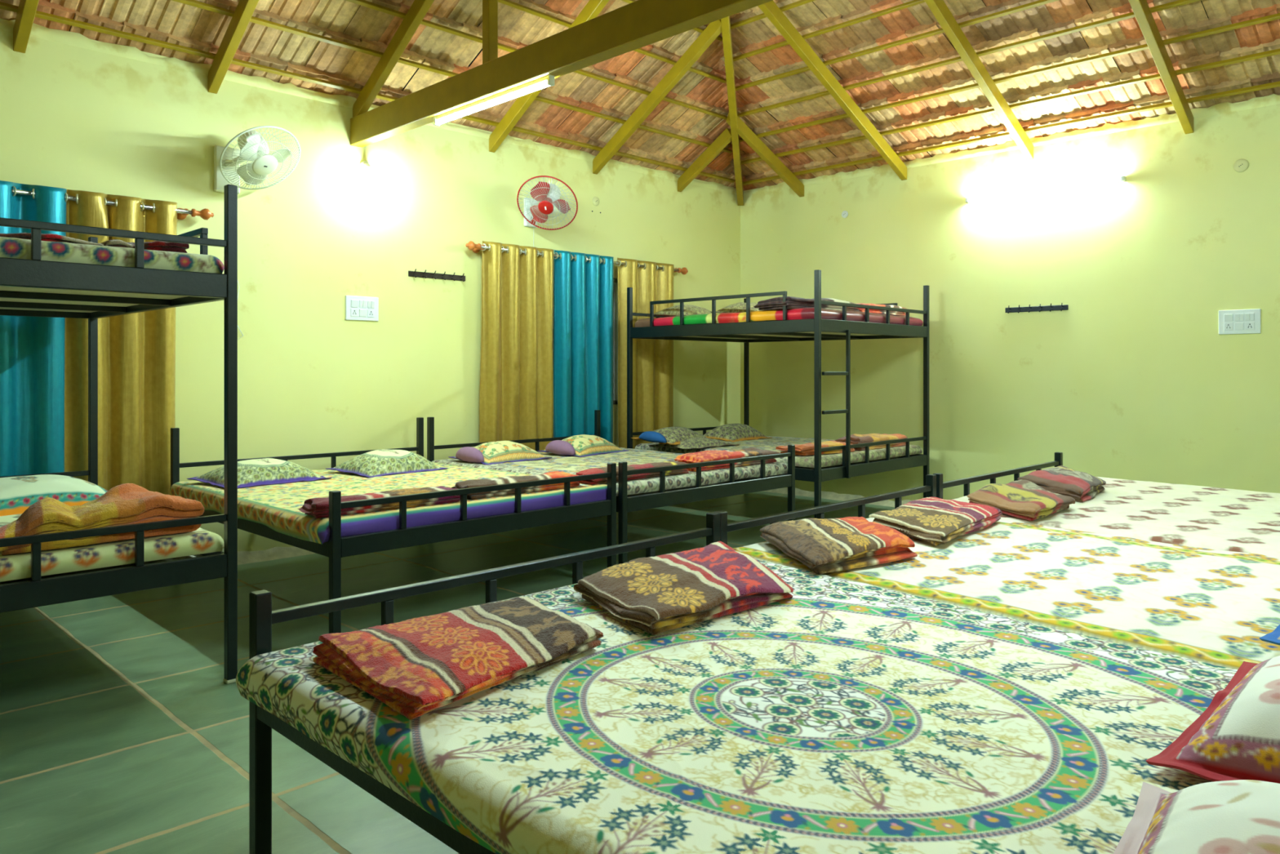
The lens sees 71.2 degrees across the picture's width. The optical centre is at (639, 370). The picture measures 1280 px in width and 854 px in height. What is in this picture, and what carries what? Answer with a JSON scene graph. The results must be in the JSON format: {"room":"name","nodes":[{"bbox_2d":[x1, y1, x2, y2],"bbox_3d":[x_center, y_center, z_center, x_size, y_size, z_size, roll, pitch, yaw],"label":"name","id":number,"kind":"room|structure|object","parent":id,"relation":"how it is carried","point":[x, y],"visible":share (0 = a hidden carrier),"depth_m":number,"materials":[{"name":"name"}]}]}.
{"room":"dormitory","nodes":[
{"label":"dormitory","id":0,"kind":"room"},
{"bbox_2d":[0,18,740,551],"bbox_3d":[-2.996,-0.330,5.246,0.200,3.060,11.640,0,0,45],"label":"wall","id":1,"kind":"structure","parent":0,"point":[312,380],"depth_m":6.04,"materials":[{"name":"yellow paint"}]},
{"bbox_2d":[12,189,213,220],"bbox_3d":[-3.823,-0.938,4.173,0.134,0.072,3.494,0,0,45],"label":"curtain rod","id":2,"kind":"object","parent":1,"relation":"attached to","point":[205,214],"visible":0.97,"depth_m":5.27,"materials":[{"name":"silver metal"}]},
{"bbox_2d":[0,180,66,476],"bbox_3d":[-3.451,-0.045,4.503,0.093,1.891,0.969,0,0,45],"label":"curtain","id":3,"kind":"object","parent":2,"relation":"hanging from","point":[32,348],"visible":0.51,"depth_m":4.74,"materials":[{"name":"teal fabric"}]},
{"bbox_2d":[64,189,177,494],"bbox_3d":[-2.917,-0.046,5.033,0.098,1.891,0.584,0,0,45],"label":"curtain","id":4,"kind":"object","parent":2,"relation":"hanging from","point":[136,351],"visible":0.55,"depth_m":5.03,"materials":[{"name":"gold fabric"}]},
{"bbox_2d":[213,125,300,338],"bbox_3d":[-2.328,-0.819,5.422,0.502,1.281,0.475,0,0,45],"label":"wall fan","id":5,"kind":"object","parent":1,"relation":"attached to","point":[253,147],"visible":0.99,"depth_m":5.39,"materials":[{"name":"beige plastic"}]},
{"bbox_2d":[237,546,315,564],"bbox_3d":[-2.894,1.166,5.146,0.085,0.072,11.240,0,0,45],"label":"baseboard","id":6,"kind":"structure","parent":1,"relation":"attached to","point":[275,553],"depth_m":5.70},
{"bbox_2d":[345,295,378,320],"bbox_3d":[-1.918,-0.430,6.177,0.022,0.166,0.244,0,0,45],"label":"switchboard","id":7,"kind":"object","parent":1,"relation":"attached to","point":[357,308],"visible":1,"depth_m":6.17,"materials":[{"name":"white plastic"}]},
{"bbox_2d":[351,308,358,316],"bbox_3d":[-1.960,-0.398,6.131,0.005,0.052,0.052,0,0,45],"label":"socket","id":8,"kind":"object","parent":7,"relation":"attached to","point":[354,312],"depth_m":6.13,"materials":[{"name":"white plastic"}]},
{"bbox_2d":[351,299,358,307],"bbox_3d":[-1.958,-0.460,6.130,0.014,0.050,0.050,0,0,45],"label":"rocker switch","id":9,"kind":"object","parent":7,"relation":"attached to","point":[354,303],"depth_m":6.13,"materials":[{"name":"white plastic"}]},
{"bbox_2d":[359,300,363,307],"bbox_3d":[-1.924,-0.460,6.165,0.014,0.050,0.024,0,0,45],"label":"rocker switch","id":10,"kind":"object","parent":7,"relation":"attached to","point":[361,302],"depth_m":6.16,"materials":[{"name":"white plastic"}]},
{"bbox_2d":[359,309,366,316],"bbox_3d":[-1.915,-0.398,6.174,0.014,0.050,0.050,0,0,45],"label":"rocker switch","id":11,"kind":"object","parent":7,"relation":"attached to","point":[362,313],"depth_m":6.17,"materials":[{"name":"white plastic"}]},
{"bbox_2d":[362,300,366,307],"bbox_3d":[-1.906,-0.460,6.184,0.014,0.050,0.024,0,0,45],"label":"rocker switch","id":12,"kind":"object","parent":7,"relation":"attached to","point":[364,302],"depth_m":6.18,"materials":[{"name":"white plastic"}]},
{"bbox_2d":[367,300,371,307],"bbox_3d":[-1.880,-0.460,6.209,0.014,0.050,0.024,0,0,45],"label":"rocker switch","id":13,"kind":"object","parent":7,"relation":"attached to","point":[369,302],"depth_m":6.21,"materials":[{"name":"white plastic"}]},
{"bbox_2d":[367,309,374,317],"bbox_3d":[-1.872,-0.398,6.219,0.005,0.052,0.052,0,0,45],"label":"socket","id":14,"kind":"object","parent":7,"relation":"attached to","point":[371,313],"depth_m":6.22,"materials":[{"name":"white plastic"}]},
{"bbox_2d":[370,301,374,308],"bbox_3d":[-1.862,-0.460,6.228,0.014,0.050,0.024,0,0,45],"label":"rocker switch","id":15,"kind":"object","parent":7,"relation":"attached to","point":[372,303],"depth_m":6.22,"materials":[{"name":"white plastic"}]},
{"bbox_2d":[0,19,736,194],"bbox_3d":[-2.937,-1.845,5.188,0.066,0.090,11.240,0,0,45],"label":"trim","id":16,"kind":"structure","parent":1,"relation":"attached to","point":[75,39],"depth_m":5.72,"materials":[{"name":"yellow paint"}]},
{"bbox_2d":[360,160,377,187],"bbox_3d":[-1.861,-1.355,6.149,0.141,0.199,0.076,0,0,45],"label":"bulb","id":17,"kind":"object","parent":1,"relation":"attached to","point":[371,179],"visible":1,"depth_m":6.12,"materials":[{"name":"white glass"}]},
{"bbox_2d":[408,268,465,281],"bbox_3d":[-1.481,-0.703,6.596,0.053,0.065,0.486,0,0,45],"label":"hook rail","id":18,"kind":"object","parent":1,"relation":"attached to","point":[411,273],"visible":1,"depth_m":6.60,"materials":[{"name":"brown metal"}]},
{"bbox_2d":[516,175,577,245],"bbox_3d":[-0.757,-1.117,6.984,0.536,0.733,0.382,0,0,45],"label":"wall fan","id":19,"kind":"object","parent":1,"relation":"attached to","point":[548,196],"visible":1,"depth_m":6.93,"materials":[{"name":"white plastic"}]},
{"bbox_2d":[465,240,688,274],"bbox_3d":[-0.450,-0.938,7.580,0.134,0.072,2.484,0,0,45],"label":"curtain rod","id":20,"kind":"object","parent":1,"relation":"attached to","point":[471,246],"visible":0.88,"depth_m":7.18,"materials":[{"name":"silver metal"}]},
{"bbox_2d":[479,240,553,450],"bbox_3d":[-0.955,-0.045,7.022,0.089,1.891,0.719,0,0,45],"label":"curtain","id":21,"kind":"object","parent":20,"relation":"hanging from","point":[516,387],"visible":0.81,"depth_m":6.97,"materials":[{"name":"gold fabric"}]},
{"bbox_2d":[553,249,613,443],"bbox_3d":[-0.466,-0.045,7.514,0.094,1.891,0.659,0,0,45],"label":"curtain","id":22,"kind":"object","parent":20,"relation":"hanging from","point":[583,338],"visible":0.87,"depth_m":7.46,"materials":[{"name":"teal fabric"}]},
{"bbox_2d":[615,257,673,448],"bbox_3d":[0.056,-0.045,8.041,0.091,1.891,0.724,0,0,45],"label":"curtain","id":23,"kind":"object","parent":20,"relation":"hanging from","point":[652,359],"visible":0.68,"depth_m":8.03,"materials":[{"name":"gold fabric"}]},
{"bbox_2d":[552,278,617,406],"bbox_3d":[-0.730,-0.250,7.534,0.200,1.140,1.384,0,0,45],"label":"window","id":24,"kind":"structure","parent":1,"relation":"in","point":[615,280],"depth_m":7.96,"materials":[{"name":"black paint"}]},
{"bbox_2d":[591,196,599,205],"bbox_3d":[-0.380,-1.467,7.737,0.013,0.080,0.080,0,0,45],"label":"junction cover","id":25,"kind":"object","parent":1,"relation":"attached to","point":[595,200],"visible":1,"depth_m":7.73,"materials":[{"name":"plastic"}]},
{"bbox_2d":[0,491,894,853],"bbox_3d":[0.173,1.250,2.108,9.120,0.100,11.640,0,0,45],"label":"floor","id":26,"kind":"structure","parent":0,"point":[122,731],"depth_m":3.28,"materials":[{"name":"grey stone"}]},
{"bbox_2d":[0,184,237,684],"bbox_3d":[-2.817,0.242,3.535,1.966,1.915,1.664,0,0,45],"label":"bunk bed","id":27,"kind":"object","parent":26,"relation":"on","point":[34,286],"visible":0.78,"depth_m":3.35,"materials":[{"name":"black metal"}]},
{"bbox_2d":[0,513,224,581],"bbox_3d":[-2.802,0.658,3.523,1.804,0.078,1.597,0,0,45],"label":"mattress","id":28,"kind":"object","parent":27,"relation":"on","point":[56,561],"visible":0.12,"depth_m":3.19,"materials":[{"name":"fabric"}]},
{"bbox_2d":[0,474,107,515],"bbox_3d":[-2.841,0.565,4.122,0.549,0.149,0.800,0,0,37],"label":"pillow","id":29,"kind":"object","parent":28,"relation":"on","point":[17,494],"visible":0.77,"depth_m":4.06,"materials":[{"name":"fabric"}]},
{"bbox_2d":[0,483,204,555],"bbox_3d":[-2.047,0.531,3.329,0.358,0.181,0.693,0,0,45],"label":"folded blanket","id":30,"kind":"object","parent":28,"relation":"on","point":[125,504],"visible":0.89,"depth_m":3.24,"materials":[{"name":"orange fabric"}]},
{"bbox_2d":[0,236,224,273],"bbox_3d":[-2.802,-0.412,3.523,1.804,0.078,1.597,0,0,45],"label":"mattress","id":31,"kind":"object","parent":27,"relation":"on","point":[10,247],"visible":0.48,"depth_m":3.17,"materials":[{"name":"fabric"}]},
{"bbox_2d":[0,232,103,245],"bbox_3d":[-2.336,-0.481,3.353,0.405,0.060,0.533,0,0,45],"label":"folded blanket","id":32,"kind":"object","parent":31,"relation":"on","point":[48,237],"visible":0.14,"depth_m":3.27,"materials":[{"name":"red fabric"}]},
{"bbox_2d":[101,239,189,253],"bbox_3d":[-2.122,-0.491,3.694,0.613,0.080,0.320,0,0,45],"label":"folded blanket","id":33,"kind":"object","parent":31,"relation":"on","point":[156,245],"visible":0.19,"depth_m":3.53,"materials":[{"name":"red fabric"}]},
{"bbox_2d":[170,417,616,633],"bbox_3d":[-1.411,0.764,5.006,1.988,0.872,1.638,0,0,45],"label":"frame","id":34,"kind":"object","parent":26,"relation":"on","point":[337,547],"visible":0.56,"depth_m":4.22,"materials":[{"name":"black metal"}]},
{"bbox_2d":[168,462,607,544],"bbox_3d":[-1.409,0.680,5.000,1.936,0.114,1.723,0,0,45],"label":"mattress","id":35,"kind":"object","parent":34,"relation":"on","point":[275,507],"visible":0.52,"depth_m":4.54,"materials":[{"name":"fabric"}]},
{"bbox_2d":[186,457,331,488],"bbox_3d":[-2.153,0.565,5.073,0.460,0.130,0.620,0,0,39],"label":"pillow","id":36,"kind":"object","parent":35,"relation":"on","point":[264,471],"visible":0.9,"depth_m":4.95,"materials":[{"name":"fabric"}]},
{"bbox_2d":[297,485,460,518],"bbox_3d":[-1.161,0.589,4.087,0.181,0.072,0.792,0,0,45],"label":"folded blanket","id":37,"kind":"object","parent":35,"relation":"on","point":[318,507],"visible":0.67,"depth_m":4.00,"materials":[{"name":"red fabric"}]},
{"bbox_2d":[325,448,448,477],"bbox_3d":[-1.575,0.563,5.585,0.440,0.140,0.600,0,0,38],"label":"pillow","id":38,"kind":"object","parent":35,"relation":"on","point":[383,462],"visible":1,"depth_m":5.45,"materials":[{"name":"fabric"}]},
{"bbox_2d":[451,471,579,499],"bbox_3d":[-0.628,0.585,4.646,0.183,0.080,0.783,0,0,45],"label":"folded blanket","id":39,"kind":"object","parent":35,"relation":"on","point":[554,474],"visible":0.51,"depth_m":4.55,"materials":[{"name":"multicoloured fabric"}]},
{"bbox_2d":[248,511,719,853],"bbox_3d":[0.390,0.764,1.922,1.988,0.872,1.638,0,0,45],"label":"frame","id":40,"kind":"object","parent":26,"relation":"on","point":[261,615],"visible":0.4,"depth_m":2.03,"materials":[{"name":"black metal"}]},
{"bbox_2d":[235,559,1237,853],"bbox_3d":[0.396,0.673,1.878,1.991,0.099,1.681,0,0,45],"label":"mattress","id":41,"kind":"object","parent":40,"relation":"on","point":[836,716],"visible":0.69,"depth_m":1.56,"materials":[{"name":"fabric"}]},
{"bbox_2d":[312,596,603,719],"bbox_3d":[-0.339,0.595,1.959,0.608,0.060,0.508,0,0,-43],"label":"folded blanket","id":42,"kind":"object","parent":41,"relation":"on","point":[416,667],"visible":1,"depth_m":1.85,"materials":[{"name":"fabric"}]},
{"bbox_2d":[573,541,793,635],"bbox_3d":[0.182,0.587,2.531,0.504,0.076,0.887,0,0,40],"label":"folded blanket","id":43,"kind":"object","parent":41,"relation":"on","point":[660,593],"visible":1,"depth_m":2.36,"materials":[{"name":"fabric"}]},
{"bbox_2d":[1113,779,1279,853],"bbox_3d":[0.731,0.545,0.951,0.440,0.133,0.560,0,0,39],"label":"pillow","id":44,"kind":"object","parent":41,"relation":"on","point":[1236,816],"visible":1,"depth_m":1.03,"materials":[{"name":"fabric"}]},
{"bbox_2d":[1146,655,1279,783],"bbox_3d":[1.134,0.540,1.409,0.559,0.145,0.440,0,0,-43],"label":"pillow","id":45,"kind":"object","parent":41,"relation":"on","point":[1237,736],"visible":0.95,"depth_m":1.36,"materials":[{"name":"fabric"}]},
{"bbox_2d":[426,409,795,564],"bbox_3d":[-0.225,0.764,6.204,1.988,0.872,1.638,0,0,45],"label":"frame","id":46,"kind":"object","parent":26,"relation":"on","point":[625,503],"visible":0.44,"depth_m":5.51,"materials":[{"name":"black metal"}]},
{"bbox_2d":[431,447,787,496],"bbox_3d":[-0.227,0.662,6.203,1.923,0.081,1.703,0,0,45],"label":"mattress","id":47,"kind":"object","parent":46,"relation":"on","point":[572,464],"visible":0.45,"depth_m":5.87,"materials":[{"name":"fabric"}]},
{"bbox_2d":[448,440,551,464],"bbox_3d":[-0.988,0.563,6.276,0.420,0.137,0.631,0,0,40],"label":"pillow","id":48,"kind":"object","parent":47,"relation":"on","point":[499,451],"visible":1,"depth_m":6.13,"materials":[{"name":"fabric"}]},
{"bbox_2d":[537,434,627,457],"bbox_3d":[-0.439,0.561,6.829,0.419,0.144,0.633,0,0,36],"label":"pillow","id":49,"kind":"object","parent":47,"relation":"on","point":[581,445],"visible":1,"depth_m":6.66,"materials":[{"name":"fabric"}]},
{"bbox_2d":[576,460,692,484],"bbox_3d":[-0.027,0.586,5.236,0.155,0.078,0.853,0,0,45],"label":"folded blanket","id":50,"kind":"object","parent":47,"relation":"on","point":[603,469],"visible":0.43,"depth_m":5.17,"materials":[{"name":"red fabric"}]},
{"bbox_2d":[673,447,779,471],"bbox_3d":[0.570,0.573,5.895,0.249,0.104,0.870,0,0,45],"label":"folded blanket","id":51,"kind":"object","parent":47,"relation":"on","point":[704,455],"visible":0.64,"depth_m":5.75,"materials":[{"name":"fabric"}]},
{"bbox_2d":[626,269,928,518],"bbox_3d":[1.165,0.242,7.585,1.966,1.915,1.664,0,0,45],"label":"bunk bed","id":52,"kind":"object","parent":26,"relation":"on","point":[817,329],"visible":0.64,"depth_m":7.04,"materials":[{"name":"black metal"}]},
{"bbox_2d":[635,435,922,467],"bbox_3d":[1.161,0.657,7.590,1.854,0.076,1.594,0,0,45],"label":"mattress","id":53,"kind":"object","parent":52,"relation":"on","point":[834,459],"visible":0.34,"depth_m":7.22,"materials":[{"name":"fabric"}]},
{"bbox_2d":[648,437,739,449],"bbox_3d":[0.452,0.585,7.363,0.440,0.071,0.660,0,0,44],"label":"pillow","id":54,"kind":"object","parent":53,"relation":"on","point":[694,442],"visible":0.88,"depth_m":7.21,"materials":[{"name":"fabric"}]},
{"bbox_2d":[631,426,706,444],"bbox_3d":[0.276,0.529,7.410,0.419,0.125,0.642,0,0,39],"label":"pillow","id":55,"kind":"object","parent":54,"relation":"on","point":[668,435],"visible":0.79,"depth_m":7.23,"materials":[{"name":"fabric"}]},
{"bbox_2d":[703,423,772,441],"bbox_3d":[0.865,0.556,8.178,0.420,0.144,0.620,0,0,42],"label":"pillow","id":56,"kind":"object","parent":53,"relation":"on","point":[730,432],"visible":0.94,"depth_m":8.03,"materials":[{"name":"fabric"}]},
{"bbox_2d":[775,440,854,455],"bbox_3d":[1.333,0.581,6.760,0.658,0.084,0.228,0,0,-37],"label":"folded blanket","id":57,"kind":"object","parent":53,"relation":"on","point":[806,449],"visible":0.56,"depth_m":6.64,"materials":[{"name":"orange fabric"}]},
{"bbox_2d":[835,433,907,450],"bbox_3d":[1.871,0.566,7.260,0.796,0.114,0.273,0,0,-43],"label":"folded blanket","id":58,"kind":"object","parent":53,"relation":"on","point":[855,438],"visible":0.7,"depth_m":7.13,"materials":[{"name":"orange fabric"}]},
{"bbox_2d":[635,307,923,327],"bbox_3d":[1.161,-0.414,7.589,1.868,0.090,1.606,0,0,45],"label":"mattress","id":59,"kind":"object","parent":52,"relation":"on","point":[806,313],"visible":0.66,"depth_m":6.91,"materials":[{"name":"fabric"}]},
{"bbox_2d":[647,304,711,316],"bbox_3d":[0.408,-0.507,7.702,0.420,0.121,0.580,0,0,42],"label":"pillow","id":60,"kind":"object","parent":59,"relation":"on","point":[689,309],"visible":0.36,"depth_m":7.55,"materials":[{"name":"fabric"}]},
{"bbox_2d":[711,302,760,313],"bbox_3d":[0.891,-0.504,7.365,0.420,0.115,0.560,0,0,30],"label":"pillow","id":61,"kind":"object","parent":59,"relation":"on","point":[740,307],"visible":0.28,"depth_m":7.19,"materials":[{"name":"fabric"}]},
{"bbox_2d":[753,296,859,311],"bbox_3d":[1.282,-0.506,6.827,0.829,0.101,0.340,0,0,-35],"label":"folded blanket","id":62,"kind":"object","parent":59,"relation":"on","point":[773,304],"visible":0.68,"depth_m":6.64,"materials":[{"name":"fabric"}]},
{"bbox_2d":[857,303,906,315],"bbox_3d":[1.870,-0.503,7.313,0.334,0.094,0.748,0,0,45],"label":"folded blanket","id":63,"kind":"object","parent":59,"relation":"on","point":[874,311],"visible":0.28,"depth_m":7.21,"materials":[{"name":"fabric"}]},
{"bbox_2d":[715,474,936,544],"bbox_3d":[1.544,0.764,3.087,1.988,0.872,1.638,0,0,45],"label":"frame","id":64,"kind":"object","parent":26,"relation":"on","point":[930,488],"visible":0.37,"depth_m":3.68,"materials":[{"name":"black metal"}]},
{"bbox_2d":[732,517,1279,669],"bbox_3d":[1.381,0.665,2.874,1.986,0.075,1.632,0,0,45],"label":"mattress","id":65,"kind":"object","parent":64,"relation":"on","point":[1213,606],"visible":0.68,"depth_m":2.65,"materials":[{"name":"fabric"}]},
{"bbox_2d":[760,516,917,573],"bbox_3d":[0.711,0.583,3.111,0.502,0.084,0.733,0,0,-9],"label":"folded blanket","id":66,"kind":"object","parent":65,"relation":"on","point":[825,545],"visible":1,"depth_m":2.96,"materials":[{"name":"multicoloured fabric"}]},
{"bbox_2d":[868,497,1002,545],"bbox_3d":[1.205,0.590,3.641,0.397,0.070,0.902,0,0,39],"label":"folded blanket","id":67,"kind":"object","parent":65,"relation":"on","point":[935,521],"visible":0.99,"depth_m":3.49,"materials":[{"name":"multicoloured fabric"}]},
{"bbox_2d":[1258,624,1279,644],"bbox_3d":[1.687,0.545,1.988,0.420,0.103,0.560,0,0,45],"label":"pillow","id":68,"kind":"object","parent":65,"relation":"on","point":[1273,637],"visible":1,"depth_m":1.95,"materials":[{"name":"fabric"}]},
{"bbox_2d":[933,452,1062,498],"bbox_3d":[2.719,0.764,4.274,1.988,0.872,1.638,0,0,45],"label":"frame","id":69,"kind":"object","parent":26,"relation":"on","point":[1058,461],"visible":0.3,"depth_m":4.81,"materials":[{"name":"black metal"}]},
{"bbox_2d":[952,476,1279,556],"bbox_3d":[2.566,0.662,4.070,1.986,0.077,2.062,0,0,45],"label":"mattress","id":70,"kind":"object","parent":69,"relation":"on","point":[1234,520],"visible":0.65,"depth_m":3.88,"materials":[{"name":"fabric"}]},
{"bbox_2d":[967,480,1075,520],"bbox_3d":[1.818,0.584,4.190,0.471,0.081,1.027,0,0,45],"label":"folded blanket","id":71,"kind":"object","parent":70,"relation":"on","point":[1021,499],"visible":1,"depth_m":4.00,"materials":[{"name":"fabric"}]},
{"bbox_2d":[1017,465,1106,502],"bbox_3d":[2.255,0.577,4.781,0.421,0.096,1.108,0,0,36],"label":"folded blanket","id":72,"kind":"object","parent":70,"relation":"on","point":[1082,486],"visible":0.97,"depth_m":4.53,"materials":[{"name":"pink fabric"}]},
{"bbox_2d":[0,0,1279,205],"bbox_3d":[0.152,-3.246,2.244,9.988,3.138,12.339,0,0,45],"label":"ceiling","id":73,"kind":"structure","parent":0,"point":[774,92],"depth_m":6.41,"materials":[{"name":"ceramic"}]},
{"bbox_2d":[350,0,773,147],"bbox_3d":[1.145,-2.984,3.089,8.820,2.878,0.090,0,0,45],"label":"tie beam","id":74,"kind":"structure","parent":73,"relation":"attached to","point":[639,24],"depth_m":4.67,"materials":[{"name":"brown wood"}]},
{"bbox_2d":[433,75,554,125],"bbox_3d":[-0.852,-1.521,5.066,1.108,0.052,0.036,0,0,45],"label":"tube light","id":75,"kind":"object","parent":74,"relation":"attached to","point":[548,81],"visible":1,"depth_m":5.00,"materials":[{"name":"white plastic"}]},
{"bbox_2d":[740,94,1279,501],"bbox_3d":[4.198,-0.320,6.173,9.120,3.040,0.200,0,0,45],"label":"wall","id":76,"kind":"structure","parent":0,"point":[1137,380],"depth_m":6.98,"materials":[{"name":"yellow paint"}]},
{"bbox_2d":[762,487,911,506],"bbox_3d":[4.098,1.166,6.071,8.720,0.072,0.085,0,0,45],"label":"baseboard","id":77,"kind":"structure","parent":76,"relation":"attached to","point":[825,495],"depth_m":8.35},
{"bbox_2d":[841,210,848,217],"bbox_3d":[1.900,-1.452,8.299,0.068,0.068,0.013,0,0,45],"label":"junction cover","id":78,"kind":"object","parent":76,"relation":"attached to","point":[844,214],"visible":1,"depth_m":8.29,"materials":[{"name":"white plastic"}]},
{"bbox_2d":[743,93,1279,196],"bbox_3d":[4.140,-1.825,6.114,8.720,0.090,0.066,0,0,45],"label":"trim","id":79,"kind":"structure","parent":76,"relation":"attached to","point":[1256,102],"depth_m":6.97,"materials":[{"name":"yellow paint"}]},
{"bbox_2d":[1004,302,1068,313],"bbox_3d":[3.120,-0.493,7.062,0.486,0.065,0.053,0,0,45],"label":"hook rail","id":80,"kind":"object","parent":76,"relation":"attached to","point":[1065,307],"visible":1,"depth_m":7.07,"materials":[{"name":"black metal"}]},
{"bbox_2d":[965,175,1125,203],"bbox_3d":[3.155,-1.420,7.031,1.208,0.036,0.052,0,0,45],"label":"tube light","id":81,"kind":"object","parent":76,"relation":"attached to","point":[1122,178],"visible":1,"depth_m":6.98,"materials":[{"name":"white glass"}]},
{"bbox_2d":[1218,308,1261,334],"bbox_3d":[4.100,-0.335,6.114,0.244,0.166,0.022,0,0,45],"label":"switchboard","id":82,"kind":"object","parent":76,"relation":"attached to","point":[1236,321],"visible":1,"depth_m":6.11,"materials":[{"name":"white plastic"}]},
{"bbox_2d":[1223,322,1232,330],"bbox_3d":[4.054,-0.303,6.156,0.052,0.052,0.005,0,0,45],"label":"socket","id":83,"kind":"object","parent":82,"relation":"attached to","point":[1227,326],"depth_m":6.16,"materials":[{"name":"white plastic"}]},
{"bbox_2d":[1223,314,1232,321],"bbox_3d":[4.053,-0.365,6.155,0.050,0.050,0.014,0,0,45],"label":"rocker switch","id":84,"kind":"object","parent":82,"relation":"attached to","point":[1227,317],"depth_m":6.15,"materials":[{"name":"white plastic"}]},
{"bbox_2d":[1234,313,1239,320],"bbox_3d":[4.087,-0.365,6.120,0.024,0.050,0.014,0,0,45],"label":"rocker switch","id":85,"kind":"object","parent":82,"relation":"attached to","point":[1236,315],"depth_m":6.12,"materials":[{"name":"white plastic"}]},
{"bbox_2d":[1234,322,1243,329],"bbox_3d":[4.097,-0.303,6.111,0.050,0.050,0.014,0,0,45],"label":"rocker switch","id":86,"kind":"object","parent":82,"relation":"attached to","point":[1237,326],"depth_m":6.11,"materials":[{"name":"white plastic"}]},
{"bbox_2d":[1239,313,1243,320],"bbox_3d":[4.106,-0.365,6.102,0.024,0.050,0.014,0,0,45],"label":"rocker switch","id":87,"kind":"object","parent":82,"relation":"attached to","point":[1241,315],"depth_m":6.10,"materials":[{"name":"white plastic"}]},
{"bbox_2d":[1245,313,1249,320],"bbox_3d":[4.131,-0.365,6.077,0.024,0.050,0.014,0,0,45],"label":"rocker switch","id":88,"kind":"object","parent":82,"relation":"attached to","point":[1247,315],"depth_m":6.07,"materials":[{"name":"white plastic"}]},
{"bbox_2d":[1245,322,1254,329],"bbox_3d":[4.142,-0.303,6.069,0.052,0.052,0.005,0,0,45],"label":"socket","id":89,"kind":"object","parent":82,"relation":"attached to","point":[1249,326],"depth_m":6.07,"materials":[{"name":"white plastic"}]},
{"bbox_2d":[1249,313,1254,320],"bbox_3d":[4.150,-0.365,6.059,0.024,0.050,0.014,0,0,45],"label":"rocker switch","id":90,"kind":"object","parent":82,"relation":"attached to","point":[1251,315],"depth_m":6.06,"materials":[{"name":"white plastic"}]},
{"bbox_2d":[1233,159,1248,172],"bbox_3d":[4.109,-1.403,6.111,0.090,0.090,0.013,0,0,45],"label":"junction cover","id":91,"kind":"object","parent":76,"relation":"attached to","point":[1240,165],"visible":1,"depth_m":6.11,"materials":[{"name":"plastic"}]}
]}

